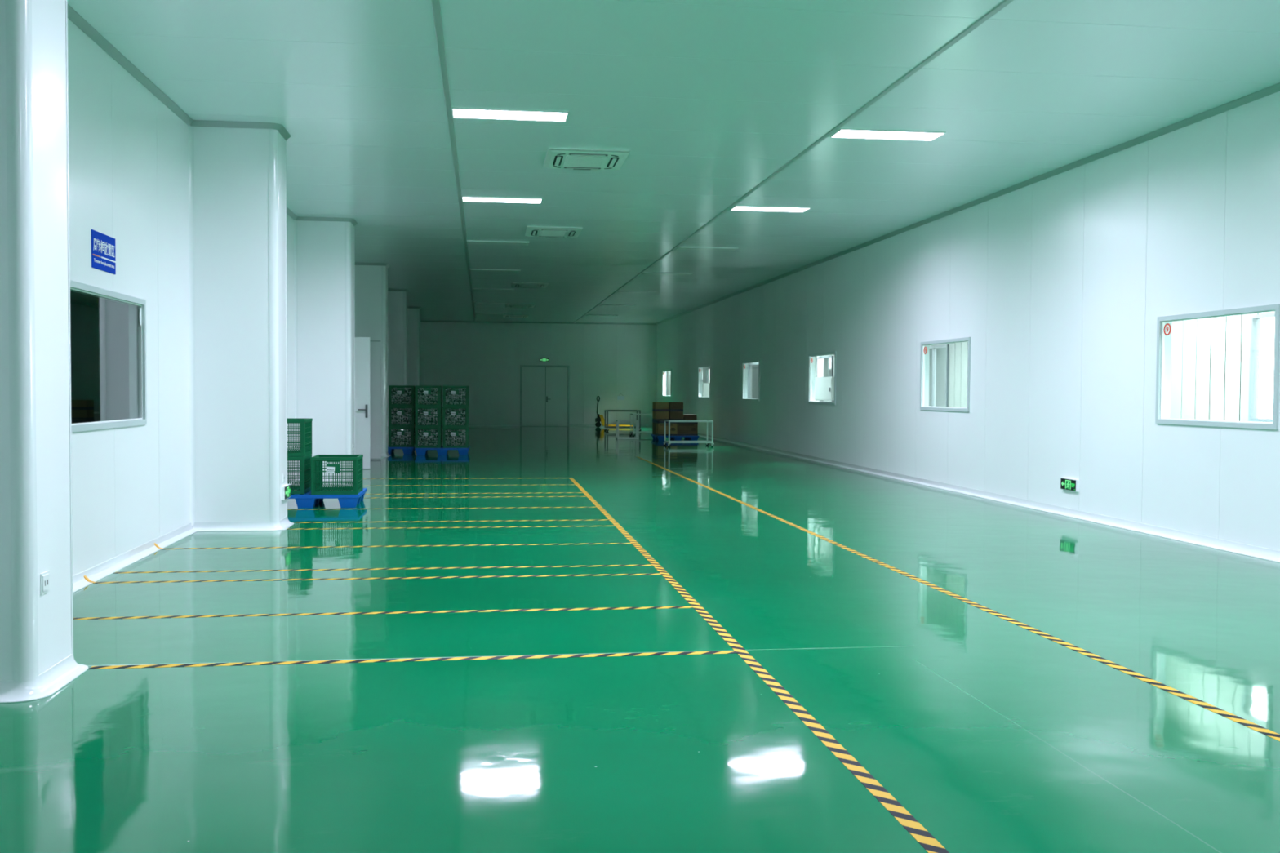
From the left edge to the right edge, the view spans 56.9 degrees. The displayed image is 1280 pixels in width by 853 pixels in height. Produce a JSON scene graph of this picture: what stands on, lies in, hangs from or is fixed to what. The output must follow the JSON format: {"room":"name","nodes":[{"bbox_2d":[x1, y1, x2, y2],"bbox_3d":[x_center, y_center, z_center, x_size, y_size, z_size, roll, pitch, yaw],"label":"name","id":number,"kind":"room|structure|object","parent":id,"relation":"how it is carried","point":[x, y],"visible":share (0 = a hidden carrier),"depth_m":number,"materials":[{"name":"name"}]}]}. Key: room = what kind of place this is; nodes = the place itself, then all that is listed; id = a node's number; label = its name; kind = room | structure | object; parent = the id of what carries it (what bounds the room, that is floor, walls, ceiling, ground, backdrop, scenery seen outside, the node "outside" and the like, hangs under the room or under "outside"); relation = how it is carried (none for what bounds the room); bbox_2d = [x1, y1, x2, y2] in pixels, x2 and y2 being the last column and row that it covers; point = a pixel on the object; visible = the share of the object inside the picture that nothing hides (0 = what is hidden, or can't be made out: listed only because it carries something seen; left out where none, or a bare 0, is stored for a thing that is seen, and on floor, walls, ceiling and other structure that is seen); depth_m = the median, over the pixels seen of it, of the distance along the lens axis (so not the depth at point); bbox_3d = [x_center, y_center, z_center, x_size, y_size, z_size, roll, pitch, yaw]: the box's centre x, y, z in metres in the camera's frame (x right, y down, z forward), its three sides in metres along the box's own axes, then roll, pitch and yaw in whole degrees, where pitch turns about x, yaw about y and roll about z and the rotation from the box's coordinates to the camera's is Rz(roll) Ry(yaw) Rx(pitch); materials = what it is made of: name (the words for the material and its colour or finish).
{"room":"industrial hall","nodes":[
{"label":"industrial hall","id":0,"kind":"room"},
{"bbox_2d":[70,290,100,423],"bbox_3d":[-7.402,-0.733,16.155,4.556,3.400,26.200,0,2,-8],"label":"wall","id":1,"kind":"structure","parent":0,"point":[84,308],"depth_m":22.09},
{"bbox_2d":[99,297,129,421],"bbox_3d":[-5.919,-0.720,15.998,1.655,3.200,3.500,0,2,-8],"label":"wall partition","id":2,"kind":"structure","parent":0,"point":[113,316],"depth_m":14.28,"materials":[{"name":"grey paint"}]},
{"bbox_2d":[67,17,294,576],"bbox_3d":[-5.445,-1.210,19.118,0.100,3.994,51.389,0,2,-8],"label":"wall","id":3,"kind":"structure","parent":0,"point":[128,150],"depth_m":9.66,"materials":[{"name":"paint"}]},
{"bbox_2d":[91,229,115,274],"bbox_3d":[-4.038,-1.310,8.889,0.008,0.276,0.550,0,2,-8],"label":"wall sign","id":4,"kind":"object","parent":3,"relation":"attached to","point":[103,246],"visible":1,"depth_m":8.87,"materials":[{"name":"blue"}]},
{"bbox_2d":[70,280,146,432],"bbox_3d":[-4.094,-0.509,8.922,0.128,1.050,2.085,0,2,-8],"label":"window","id":5,"kind":"structure","parent":3,"relation":"in","point":[137,306],"depth_m":9.90,"materials":[{"name":"silver metal"}]},
{"bbox_2d":[67,4,192,125],"bbox_3d":[-3.973,-2.853,8.569,0.050,0.054,5.834,0,2,-8],"label":"trim","id":6,"kind":"structure","parent":3,"relation":"attached to","point":[73,15],"depth_m":9.30,"materials":[{"name":"grey metal"}]},
{"bbox_2d":[72,523,196,592],"bbox_3d":[-3.984,1.073,8.691,0.070,0.082,5.834,0,2,-8],"label":"baseboard","id":7,"kind":"structure","parent":3,"relation":"attached to","point":[101,571],"depth_m":9.43,"materials":[{"name":"white"}]},
{"bbox_2d":[355,337,381,468],"bbox_3d":[-5.369,-0.486,21.863,0.972,2.380,2.846,0,2,-8],"label":"door","id":8,"kind":"structure","parent":3,"relation":"in","point":[367,352],"depth_m":20.60,"materials":[{"name":"silver metal"}]},
{"bbox_2d":[420,321,656,424],"bbox_3d":[-4.063,-1.997,45.156,9.663,3.994,0.100,0,2,-8],"label":"wall","id":9,"kind":"structure","parent":0,"point":[606,362],"depth_m":45.12,"materials":[{"name":"paint"}]},
{"bbox_2d":[441,424,519,426],"bbox_3d":[-6.669,-0.043,44.787,4.204,0.082,0.070,0,2,-8],"label":"baseboard","id":10,"kind":"structure","parent":9,"relation":"attached to","point":[478,425],"depth_m":44.94,"materials":[{"name":"white"}]},
{"bbox_2d":[420,320,656,324],"bbox_3d":[-4.043,-3.966,45.021,9.463,0.054,0.050,0,2,-8],"label":"trim","id":11,"kind":"structure","parent":9,"relation":"attached to","point":[420,321],"depth_m":45.03,"materials":[{"name":"grey metal"}]},
{"bbox_2d":[520,364,569,426],"bbox_3d":[-3.656,-1.173,45.255,1.890,2.345,0.261,0,2,-8],"label":"door","id":12,"kind":"structure","parent":9,"relation":"in","point":[544,390],"depth_m":45.20,"materials":[{"name":"silver metal"}]},
{"bbox_2d":[0,426,1279,852],"bbox_3d":[-0.701,0.854,19.769,9.683,0.120,51.509,0,2,-8],"label":"floor","id":13,"kind":"structure","parent":0,"point":[996,735],"depth_m":5.69,"materials":[{"name":"paint"}]},
{"bbox_2d":[0,0,73,683],"bbox_3d":[-3.175,-0.782,5.493,0.830,3.994,0.690,0,2,-8],"label":"column","id":14,"kind":"structure","parent":13,"relation":"on","point":[37,630],"depth_m":5.33,"materials":[{"name":"white"}]},
{"bbox_2d":[0,654,88,702],"bbox_3d":[-3.153,1.173,5.557,0.896,0.082,0.740,0,2,-8],"label":"baseboard","id":15,"kind":"structure","parent":14,"relation":"attached to","point":[50,682],"depth_m":5.40,"materials":[{"name":"white"}]},
{"bbox_2d":[40,570,49,595],"bbox_3d":[-2.754,0.724,5.465,0.010,0.095,0.100,0,2,-8],"label":"wall socket","id":16,"kind":"object","parent":14,"relation":"attached to","point":[44,577],"visible":1,"depth_m":5.45,"materials":[{"name":"white plastic"}]},
{"bbox_2d":[187,124,287,525],"bbox_3d":[-4.018,-0.981,11.868,0.830,3.994,0.690,0,2,-8],"label":"column","id":17,"kind":"structure","parent":13,"relation":"on","point":[237,177],"depth_m":11.58,"materials":[{"name":"white"}]},
{"bbox_2d":[190,120,290,140],"bbox_3d":[-3.984,-2.952,11.811,0.876,0.054,0.700,0,2,-8],"label":"trim","id":18,"kind":"structure","parent":17,"relation":"attached to","point":[282,130],"depth_m":11.50,"materials":[{"name":"grey metal"}]},
{"bbox_2d":[191,515,293,531],"bbox_3d":[-3.996,0.974,11.932,0.896,0.082,0.740,0,2,-8],"label":"baseboard","id":19,"kind":"structure","parent":17,"relation":"attached to","point":[284,523],"depth_m":11.62,"materials":[{"name":"white"}]},
{"bbox_2d":[281,484,290,500],"bbox_3d":[-3.611,0.668,12.047,0.035,0.135,0.360,0,2,-8],"label":"exit sign","id":20,"kind":"object","parent":17,"relation":"attached to","point":[286,490],"visible":1,"depth_m":11.95,"materials":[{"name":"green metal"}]},
{"bbox_2d":[293,219,355,476],"bbox_3d":[-4.861,-1.180,18.244,0.830,3.994,0.690,0,2,-8],"label":"column","id":21,"kind":"structure","parent":13,"relation":"on","point":[324,251],"depth_m":17.94,"materials":[{"name":"white"}]},
{"bbox_2d":[295,216,357,226],"bbox_3d":[-4.827,-3.151,18.187,0.876,0.054,0.700,0,2,-8],"label":"trim","id":22,"kind":"structure","parent":21,"relation":"attached to","point":[352,220],"depth_m":17.87,"materials":[{"name":"grey metal"}]},
{"bbox_2d":[288,488,367,507],"bbox_3d":[-3.991,0.868,14.309,1.240,0.150,0.950,0,2,-8],"label":"pallet","id":23,"kind":"object","parent":13,"relation":"on","point":[306,500],"visible":0.4,"depth_m":13.89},
{"bbox_2d":[287,454,311,494],"bbox_3d":[-4.277,0.572,14.227,0.545,0.442,0.600,0,2,-8],"label":"plastic crate","id":24,"kind":"object","parent":23,"relation":"on","point":[304,471],"visible":0.41,"depth_m":13.97,"materials":[{"name":"green"}]},
{"bbox_2d":[287,417,312,457],"bbox_3d":[-4.274,0.129,14.234,0.545,0.442,0.600,0,2,-8],"label":"plastic crate","id":25,"kind":"object","parent":24,"relation":"on","point":[304,424],"visible":0.46,"depth_m":13.98,"materials":[{"name":"green"}]},
{"bbox_2d":[310,454,363,494],"bbox_3d":[-3.643,0.576,14.210,0.545,0.442,0.600,0,2,-8],"label":"plastic crate","id":26,"kind":"object","parent":23,"relation":"on","point":[317,488],"visible":1,"depth_m":13.94,"materials":[{"name":"green"}]},
{"bbox_2d":[354,265,387,453],"bbox_3d":[-5.703,-1.379,24.619,0.830,3.994,0.690,0,2,-8],"label":"column","id":27,"kind":"structure","parent":13,"relation":"on","point":[371,282],"depth_m":24.32,"materials":[{"name":"white"}]},
{"bbox_2d":[84,573,661,583],"bbox_3d":[-1.914,1.094,8.728,4.208,0.060,0.063,0,2,-8],"label":"tape","id":28,"kind":"object","parent":13,"relation":"on","point":[86,579],"visible":1,"depth_m":8.72,"materials":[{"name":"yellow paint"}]},
{"bbox_2d":[113,564,652,573],"bbox_3d":[-1.932,1.109,9.195,4.121,0.001,0.063,0,2,-8],"label":"tape","id":29,"kind":"object","parent":13,"relation":"on","point":[599,565],"visible":1,"depth_m":9.17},
{"bbox_2d":[73,606,693,619],"bbox_3d":[-1.691,1.166,7.372,4.121,0.001,0.063,0,2,-8],"label":"tape","id":30,"kind":"object","parent":13,"relation":"on","point":[648,607],"visible":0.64,"depth_m":7.38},
{"bbox_2d":[154,542,631,549],"bbox_3d":[-2.151,1.038,10.526,4.208,0.060,0.063,0,2,-8],"label":"tape","id":31,"kind":"object","parent":13,"relation":"on","point":[155,544],"visible":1,"depth_m":10.50,"materials":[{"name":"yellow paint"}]},
{"bbox_2d":[387,291,407,439],"bbox_3d":[-6.546,-1.578,30.995,0.830,3.994,0.690,0,2,-8],"label":"column","id":32,"kind":"structure","parent":13,"relation":"on","point":[397,300],"depth_m":30.70,"materials":[{"name":"white"}]},
{"bbox_2d":[387,444,415,453],"bbox_3d":[-5.526,0.506,25.887,1.170,0.150,1.000,0,2,-8],"label":"pallet","id":33,"kind":"object","parent":13,"relation":"on","point":[390,450],"visible":0.3,"depth_m":25.46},
{"bbox_2d":[388,426,415,447],"bbox_3d":[-5.188,0.215,25.757,0.545,0.442,0.600,0,2,-8],"label":"plastic crate","id":34,"kind":"object","parent":33,"relation":"on","point":[399,432],"visible":0.88,"depth_m":25.47,"materials":[{"name":"green"}]},
{"bbox_2d":[391,429,411,444],"bbox_3d":[-5.188,0.237,25.747,0.505,0.387,0.540,0,2,-8],"label":"heap","id":35,"kind":"object","parent":34,"relation":"in","point":[393,437],"visible":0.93,"depth_m":25.50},
{"bbox_2d":[388,405,415,426],"bbox_3d":[-5.181,-0.228,25.743,0.545,0.442,0.600,0,2,-8],"label":"plastic crate","id":36,"kind":"object","parent":34,"relation":"on","point":[402,411],"visible":0.9,"depth_m":25.46,"materials":[{"name":"green"}]},
{"bbox_2d":[391,408,411,424],"bbox_3d":[-5.184,-0.208,25.733,0.505,0.383,0.540,0,2,-8],"label":"heap","id":37,"kind":"object","parent":36,"relation":"in","point":[400,415],"visible":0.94,"depth_m":25.48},
{"bbox_2d":[388,385,415,406],"bbox_3d":[-5.181,-0.671,25.733,0.545,0.442,0.600,0,2,-8],"label":"plastic crate","id":38,"kind":"object","parent":36,"relation":"on","point":[399,391],"visible":0.91,"depth_m":25.45,"materials":[{"name":"green"}]},
{"bbox_2d":[391,387,411,404],"bbox_3d":[-5.182,-0.650,25.722,0.507,0.378,0.539,0,2,-8],"label":"heap","id":39,"kind":"object","parent":38,"relation":"in","point":[397,395],"visible":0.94,"depth_m":25.47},
{"bbox_2d":[88,650,737,669],"bbox_3d":[-1.110,1.208,6.113,3.300,0.001,0.063,0,2,-8],"label":"tape","id":40,"kind":"object","parent":13,"relation":"on","point":[726,651],"visible":1,"depth_m":6.10,"materials":[{"name":"plastic"}]},
{"bbox_2d":[407,308,420,430],"bbox_3d":[-7.388,-1.777,37.370,0.830,3.994,0.690,0,2,-8],"label":"column","id":41,"kind":"structure","parent":13,"relation":"on","point":[413,314],"depth_m":37.09,"materials":[{"name":"white"}]},
{"bbox_2d":[287,506,596,510],"bbox_3d":[-2.550,0.963,13.872,4.121,0.001,0.063,0,2,-8],"label":"tape","id":42,"kind":"object","parent":13,"relation":"on","point":[531,507],"visible":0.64,"depth_m":13.92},
{"bbox_2d":[414,445,470,455],"bbox_3d":[-4.284,0.520,25.648,1.150,0.150,1.000,0,2,-8],"label":"pallet","id":43,"kind":"object","parent":13,"relation":"on","point":[420,451],"visible":0.57,"depth_m":25.17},
{"bbox_2d":[414,426,441,448],"bbox_3d":[-4.557,0.228,25.442,0.545,0.442,0.600,0,2,-8],"label":"plastic crate","id":44,"kind":"object","parent":43,"relation":"on","point":[427,433],"visible":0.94,"depth_m":25.16,"materials":[{"name":"green"}]},
{"bbox_2d":[417,430,438,445],"bbox_3d":[-4.558,0.248,25.431,0.507,0.378,0.539,0,2,-8],"label":"heap","id":45,"kind":"object","parent":44,"relation":"in","point":[420,437],"visible":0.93,"depth_m":25.17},
{"bbox_2d":[414,406,441,426],"bbox_3d":[-4.555,-0.215,25.427,0.545,0.442,0.600,0,2,-8],"label":"plastic crate","id":46,"kind":"object","parent":44,"relation":"on","point":[427,412],"visible":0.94,"depth_m":25.14,"materials":[{"name":"green"}]},
{"bbox_2d":[417,408,438,425],"bbox_3d":[-4.556,-0.193,25.417,0.505,0.387,0.540,0,2,-8],"label":"heap","id":47,"kind":"object","parent":46,"relation":"in","point":[418,409],"visible":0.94,"depth_m":25.17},
{"bbox_2d":[414,385,441,406],"bbox_3d":[-4.552,-0.658,25.410,0.545,0.442,0.600,0,2,-8],"label":"plastic crate","id":48,"kind":"object","parent":46,"relation":"on","point":[427,391],"visible":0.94,"depth_m":25.12,"materials":[{"name":"green"}]},
{"bbox_2d":[417,388,438,404],"bbox_3d":[-4.554,-0.637,25.399,0.505,0.383,0.540,0,2,-8],"label":"heap","id":49,"kind":"object","parent":48,"relation":"in","point":[419,388],"visible":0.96,"depth_m":25.15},
{"bbox_2d":[442,426,468,448],"bbox_3d":[-3.982,0.228,25.522,0.545,0.442,0.600,0,2,-8],"label":"plastic crate","id":50,"kind":"object","parent":43,"relation":"on","point":[455,433],"visible":0.84,"depth_m":25.23,"materials":[{"name":"green"}]},
{"bbox_2d":[445,430,465,445],"bbox_3d":[-3.985,0.249,25.511,0.505,0.383,0.540,0,2,-8],"label":"heap","id":51,"kind":"object","parent":50,"relation":"in","point":[456,437],"visible":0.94,"depth_m":25.26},
{"bbox_2d":[442,406,468,426],"bbox_3d":[-3.983,-0.214,25.500,0.545,0.442,0.600,0,2,-8],"label":"plastic crate","id":52,"kind":"object","parent":50,"relation":"on","point":[453,412],"visible":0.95,"depth_m":25.22,"materials":[{"name":"green"}]},
{"bbox_2d":[445,408,465,425],"bbox_3d":[-3.984,-0.194,25.490,0.507,0.378,0.539,0,2,-8],"label":"heap","id":53,"kind":"object","parent":52,"relation":"in","point":[450,416],"visible":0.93,"depth_m":25.23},
{"bbox_2d":[442,386,468,406],"bbox_3d":[-3.975,-0.657,25.496,0.545,0.442,0.600,0,2,-8],"label":"plastic crate","id":54,"kind":"object","parent":52,"relation":"on","point":[455,391],"visible":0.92,"depth_m":25.21,"materials":[{"name":"green"}]},
{"bbox_2d":[445,388,465,404],"bbox_3d":[-3.976,-0.635,25.486,0.505,0.387,0.540,0,2,-8],"label":"heap","id":55,"kind":"object","parent":54,"relation":"in","point":[462,398],"visible":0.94,"depth_m":25.24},
{"bbox_2d":[286,525,614,529],"bbox_3d":[-1.882,1.025,11.969,3.295,0.001,0.063,0,2,-8],"label":"tape","id":56,"kind":"object","parent":13,"relation":"on","point":[562,526],"visible":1,"depth_m":11.95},
{"bbox_2d":[296,519,608,523],"bbox_3d":[-1.957,1.007,12.539,3.295,0.001,0.063,0,2,-8],"label":"tape","id":57,"kind":"object","parent":13,"relation":"on","point":[605,519],"visible":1,"depth_m":12.54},
{"bbox_2d":[385,496,586,497],"bbox_3d":[-2.736,0.919,15.279,4.121,0.001,0.063,0,2,-8],"label":"tape","id":58,"kind":"object","parent":13,"relation":"on","point":[513,496],"visible":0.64,"depth_m":15.30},
{"bbox_2d":[595,395,632,427],"bbox_3d":[-0.971,-0.565,44.712,1.447,1.192,0.540,0,2,-8],"label":"jack","id":59,"kind":"object","parent":13,"relation":"on","point":[600,417],"visible":0.88,"depth_m":44.56,"materials":[{"name":"yellow metal"}]},
{"bbox_2d":[604,409,640,431],"bbox_3d":[-0.604,-0.206,40.584,1.202,0.730,0.838,0,2,-8],"label":"cart","id":60,"kind":"object","parent":13,"relation":"on","point":[607,427],"visible":0.81,"depth_m":40.22,"materials":[{"name":"grey"}]},
{"bbox_2d":[616,419,639,439],"bbox_3d":[-0.363,0.087,34.065,0.620,0.545,0.400,0,2,-8],"label":"stand","id":61,"kind":"object","parent":13,"relation":"on","point":[637,421],"visible":1,"depth_m":33.90,"materials":[{"name":"white"}]},
{"bbox_2d":[651,434,698,440],"bbox_3d":[0.995,0.309,33.822,1.190,0.130,1.250,0,2,-8],"label":"pallet","id":62,"kind":"object","parent":13,"relation":"on","point":[654,437],"visible":0.61,"depth_m":33.24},
{"bbox_2d":[652,419,655,435],"bbox_3d":[0.672,0.023,34.018,0.554,0.424,0.624,0,2,-8],"label":"cardboard box","id":63,"kind":"object","parent":62,"relation":"on","point":[653,420],"visible":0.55,"depth_m":33.97,"materials":[{"name":"brown"}]},
{"bbox_2d":[652,402,668,420],"bbox_3d":[0.594,-0.444,33.993,0.391,0.508,0.604,0,2,-8],"label":"cardboard box","id":64,"kind":"object","parent":63,"relation":"on","point":[660,410],"visible":1,"depth_m":33.70,"materials":[{"name":"brown"}]},
{"bbox_2d":[655,420,677,435],"bbox_3d":[0.747,0.037,33.450,0.554,0.431,0.470,0,2,-8],"label":"cardboard box","id":65,"kind":"object","parent":62,"relation":"on","point":[660,424],"visible":0.82,"depth_m":33.24,"materials":[{"name":"brown"}]},
{"bbox_2d":[677,422,697,435],"bbox_3d":[1.315,0.038,33.525,0.579,0.431,0.470,0,2,-8],"label":"cardboard box","id":66,"kind":"object","parent":62,"relation":"on","point":[684,428],"visible":0.93,"depth_m":33.30,"materials":[{"name":"brown"}]},
{"bbox_3d":[1.240,0.024,34.093,0.579,0.424,0.624,0,2,-8],"label":"cardboard box","id":67,"kind":"object","parent":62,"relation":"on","visible":0},
{"bbox_2d":[668,402,683,420],"bbox_3d":[1.007,-0.444,34.048,0.394,0.510,0.604,0,2,-8],"label":"cardboard box","id":68,"kind":"object","parent":67,"relation":"on","point":[675,409],"visible":0.84,"depth_m":33.75,"materials":[{"name":"brown"}]},
{"bbox_2d":[663,420,714,447],"bbox_3d":[1.221,0.174,29.695,1.175,0.655,0.770,0,2,-8],"label":"cart","id":69,"kind":"object","parent":13,"relation":"on","point":[668,442],"visible":1,"depth_m":29.39,"materials":[{"name":"white"}]},
{"bbox_2d":[568,477,949,852],"bbox_3d":[0.495,1.198,6.713,0.063,0.001,24.500,0,2,-8],"label":"tape","id":70,"kind":"object","parent":13,"relation":"on","point":[903,816],"visible":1,"depth_m":5.01,"materials":[{"name":"plastic"}]},
{"bbox_2d":[635,456,1279,741],"bbox_3d":[1.933,1.109,9.877,0.063,0.001,30.400,0,2,-8],"label":"tape","id":71,"kind":"object","parent":13,"relation":"on","point":[1233,717],"visible":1,"depth_m":6.65,"materials":[{"name":"plastic"}]},
{"bbox_2d":[67,0,1279,323],"bbox_3d":[-0.678,-3.258,19.643,9.683,0.120,51.509,0,2,-8],"label":"ceiling","id":72,"kind":"structure","parent":0,"point":[708,100],"depth_m":10.77,"materials":[{"name":"paint"}]},
{"bbox_2d":[431,0,475,321],"bbox_3d":[-2.881,-3.198,19.344,0.060,0.014,51.289,0,2,-8],"label":"trim","id":73,"kind":"structure","parent":72,"relation":"attached to","point":[435,3],"depth_m":10.90,"materials":[{"name":"grey metal"}]},
{"bbox_2d":[470,268,520,271],"bbox_3d":[-3.140,-3.385,25.617,1.080,0.018,0.370,0,2,-8],"label":"recessed light","id":74,"kind":"object","parent":72,"relation":"in","point":[471,269],"visible":1,"depth_m":25.53,"materials":[{"name":"white plastic"}]},
{"bbox_2d":[466,240,528,244],"bbox_3d":[-2.501,-3.234,20.781,1.080,0.018,0.370,0,2,-8],"label":"recessed light","id":75,"kind":"object","parent":72,"relation":"in","point":[500,242],"visible":1,"depth_m":20.70,"materials":[{"name":"white plastic"}]},
{"bbox_2d":[462,195,542,203],"bbox_3d":[-1.879,-3.087,16.075,1.080,0.018,0.370,0,2,-8],"label":"recessed light","id":76,"kind":"object","parent":72,"relation":"in","point":[464,198],"visible":1,"depth_m":16.00,"materials":[{"name":"white plastic"}]},
{"bbox_2d":[451,106,568,121],"bbox_3d":[-1.221,-2.931,11.095,1.080,0.018,0.370,0,2,-8],"label":"recessed light","id":77,"kind":"object","parent":72,"relation":"in","point":[457,112],"visible":1,"depth_m":11.05,"materials":[{"name":"white plastic"}]},
{"bbox_2d":[511,282,548,288],"bbox_3d":[-2.717,-3.474,29.061,0.880,0.046,1.020,0,2,-8],"label":"air conditioner","id":78,"kind":"object","parent":72,"relation":"attached to","point":[526,285],"visible":1,"depth_m":28.79,"materials":[{"name":"white plastic"}]},
{"bbox_2d":[524,226,582,237],"bbox_3d":[-1.417,-3.167,19.262,0.880,0.046,1.020,0,2,-8],"label":"air conditioner","id":79,"kind":"object","parent":72,"relation":"attached to","point":[531,231],"visible":1,"depth_m":19.07,"materials":[{"name":"white plastic"}]},
{"bbox_2d":[537,230,568,236],"bbox_3d":[-1.417,-3.154,19.262,0.460,0.013,0.620,0,2,-8],"label":"grille","id":80,"kind":"object","parent":79,"relation":"attached to","point":[540,233],"depth_m":19.27,"materials":[{"name":"white plastic"}]},
{"bbox_2d":[543,147,630,169],"bbox_3d":[-0.611,-2.978,13.198,0.880,0.046,1.020,0,2,-8],"label":"air conditioner","id":81,"kind":"object","parent":72,"relation":"attached to","point":[556,157],"visible":1,"depth_m":13.03,"materials":[{"name":"white plastic"}]},
{"bbox_2d":[564,166,600,169],"bbox_3d":[-0.662,-2.975,13.582,0.424,0.016,0.089,0,2,-8],"label":"outlet","id":82,"kind":"object","parent":81,"relation":"attached to","point":[567,167],"depth_m":13.57,"materials":[{"name":"white plastic"}]},
{"bbox_2d":[563,155,608,168],"bbox_3d":[-0.611,-2.965,13.198,0.460,0.013,0.620,0,2,-8],"label":"grille","id":83,"kind":"object","parent":81,"relation":"attached to","point":[569,161],"depth_m":13.19,"materials":[{"name":"white plastic"}]},
{"bbox_2d":[606,157,618,167],"bbox_3d":[-0.306,-2.966,13.239,0.089,0.009,0.564,0,2,-8],"label":"outlet","id":84,"kind":"object","parent":81,"relation":"attached to","point":[611,162],"depth_m":13.22,"materials":[{"name":"white plastic"}]},
{"bbox_2d":[675,246,738,250],"bbox_3d":[1.222,-3.235,21.465,1.080,0.018,0.370,0,2,-8],"label":"recessed light","id":85,"kind":"object","parent":72,"relation":"in","point":[678,247],"visible":1,"depth_m":21.38,"materials":[{"name":"white plastic"}]},
{"bbox_2d":[729,204,810,212],"bbox_3d":[1.846,-3.087,16.738,1.080,0.018,0.370,0,2,-8],"label":"recessed light","id":86,"kind":"object","parent":72,"relation":"in","point":[761,208],"visible":1,"depth_m":16.66,"materials":[{"name":"white plastic"}]},
{"bbox_2d":[574,0,1013,322],"bbox_3d":[0.847,-3.193,19.837,0.060,0.014,51.289,0,2,-8],"label":"trim","id":87,"kind":"structure","parent":72,"relation":"attached to","point":[1005,2],"depth_m":10.85,"materials":[{"name":"grey metal"}]},
{"bbox_2d":[830,128,946,141],"bbox_3d":[2.489,-2.935,11.873,1.080,0.018,0.370,0,2,-8],"label":"recessed light","id":88,"kind":"object","parent":72,"relation":"in","point":[842,132],"visible":1,"depth_m":11.82,"materials":[{"name":"white plastic"}]},
{"bbox_2d":[656,91,1279,551],"bbox_3d":[4.036,-1.197,20.371,0.100,3.994,51.389,0,2,-8],"label":"wall","id":89,"kind":"structure","parent":0,"point":[1060,285],"depth_m":13.96,"materials":[{"name":"paint"}]},
{"bbox_2d":[697,364,710,399],"bbox_3d":[1.996,-1.343,35.770,0.128,1.005,1.910,0,2,-8],"label":"window","id":90,"kind":"structure","parent":89,"relation":"in","point":[700,367],"depth_m":36.66,"materials":[{"name":"silver metal"}]},
{"bbox_2d":[742,360,759,401],"bbox_3d":[2.823,-1.143,29.513,0.128,1.005,1.860,0,2,-8],"label":"window","id":91,"kind":"structure","parent":89,"relation":"in","point":[744,364],"depth_m":30.38,"materials":[{"name":"silver metal"}]},
{"bbox_2d":[808,351,835,404],"bbox_3d":[3.642,-0.947,23.317,0.128,1.020,1.855,0,2,-8],"label":"window","id":92,"kind":"structure","parent":89,"relation":"in","point":[811,359],"depth_m":24.17,"materials":[{"name":"silver metal"}]},
{"bbox_2d":[920,337,970,412],"bbox_3d":[4.460,-0.743,17.122,0.128,1.030,1.830,0,2,-8],"label":"window","id":93,"kind":"structure","parent":89,"relation":"in","point":[925,346],"depth_m":17.90,"materials":[{"name":"silver metal"}]},
{"bbox_2d":[655,82,1279,324],"bbox_3d":[3.978,-3.167,20.252,0.050,0.054,51.289,0,2,-8],"label":"trim","id":94,"kind":"structure","parent":89,"relation":"attached to","point":[1274,88],"depth_m":13.65,"materials":[{"name":"grey metal"}]},
{"bbox_2d":[697,433,1279,562],"bbox_3d":[3.947,0.759,20.370,0.070,0.082,51.289,0,2,-8],"label":"baseboard","id":95,"kind":"structure","parent":89,"relation":"attached to","point":[1206,541],"depth_m":13.45,"materials":[{"name":"white"}]},
{"bbox_2d":[1060,477,1079,492],"bbox_3d":[4.884,0.660,13.422,0.035,0.135,0.360,0,2,-8],"label":"exit sign","id":96,"kind":"object","parent":89,"relation":"attached to","point":[1068,484],"visible":1,"depth_m":13.40,"materials":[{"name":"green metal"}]},
{"bbox_2d":[1155,303,1279,429],"bbox_3d":[5.295,-0.529,10.805,0.128,1.055,1.800,0,2,-8],"label":"window","id":97,"kind":"structure","parent":89,"relation":"in","point":[1164,323],"depth_m":11.12,"materials":[{"name":"silver metal"}]},
{"bbox_2d":[666,311,1275,421],"bbox_3d":[4.373,-1.209,33.843,0.098,3.200,58.000,0,2,-8],"label":"wall","id":98,"kind":"structure","parent":0,"point":[1211,357],"depth_m":14.42,"materials":[{"name":"grey"}]},
{"bbox_2d":[747,363,758,398],"bbox_3d":[3.757,-1.437,38.245,0.090,1.220,1.900,0,2,-8],"label":"window","id":99,"kind":"structure","parent":98,"relation":"in","point":[749,365],"depth_m":39.15,"materials":[{"name":"grey"}]},
{"bbox_2d":[814,377,834,400],"bbox_3d":[4.708,-0.946,29.556,0.320,0.580,1.500,0,2,-8],"label":"upper cabinet","id":100,"kind":"object","parent":98,"relation":"attached to","point":[824,386],"visible":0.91,"depth_m":29.35,"materials":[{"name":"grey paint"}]},
{"bbox_2d":[929,344,948,406],"bbox_3d":[5.733,-0.970,23.293,0.090,1.220,1.880,0,2,-8],"label":"window","id":101,"kind":"structure","parent":98,"relation":"in","point":[934,348],"depth_m":23.08,"materials":[{"name":"grey"}]},
{"bbox_2d":[1248,312,1275,422],"bbox_3d":[7.168,-0.631,12.432,0.090,1.220,2.200,0,2,-8],"label":"window","id":102,"kind":"structure","parent":98,"relation":"in","point":[1255,319],"depth_m":13.48,"materials":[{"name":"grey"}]},
{"label":"outside","id":103,"kind":"structure","parent":0,"visible":0},
{"bbox_3d":[19.618,0.499,37.929,31.160,0.100,110.000,0,2,-8],"label":"ground","id":104,"kind":"structure","parent":103,"visible":0},
{"bbox_2d":[751,346,946,406],"bbox_3d":[6.769,-2.255,47.246,0.600,4.700,36.000,0,2,-8],"label":"wall","id":105,"kind":"structure","parent":104,"relation":"on","point":[824,363],"depth_m":33.50,"materials":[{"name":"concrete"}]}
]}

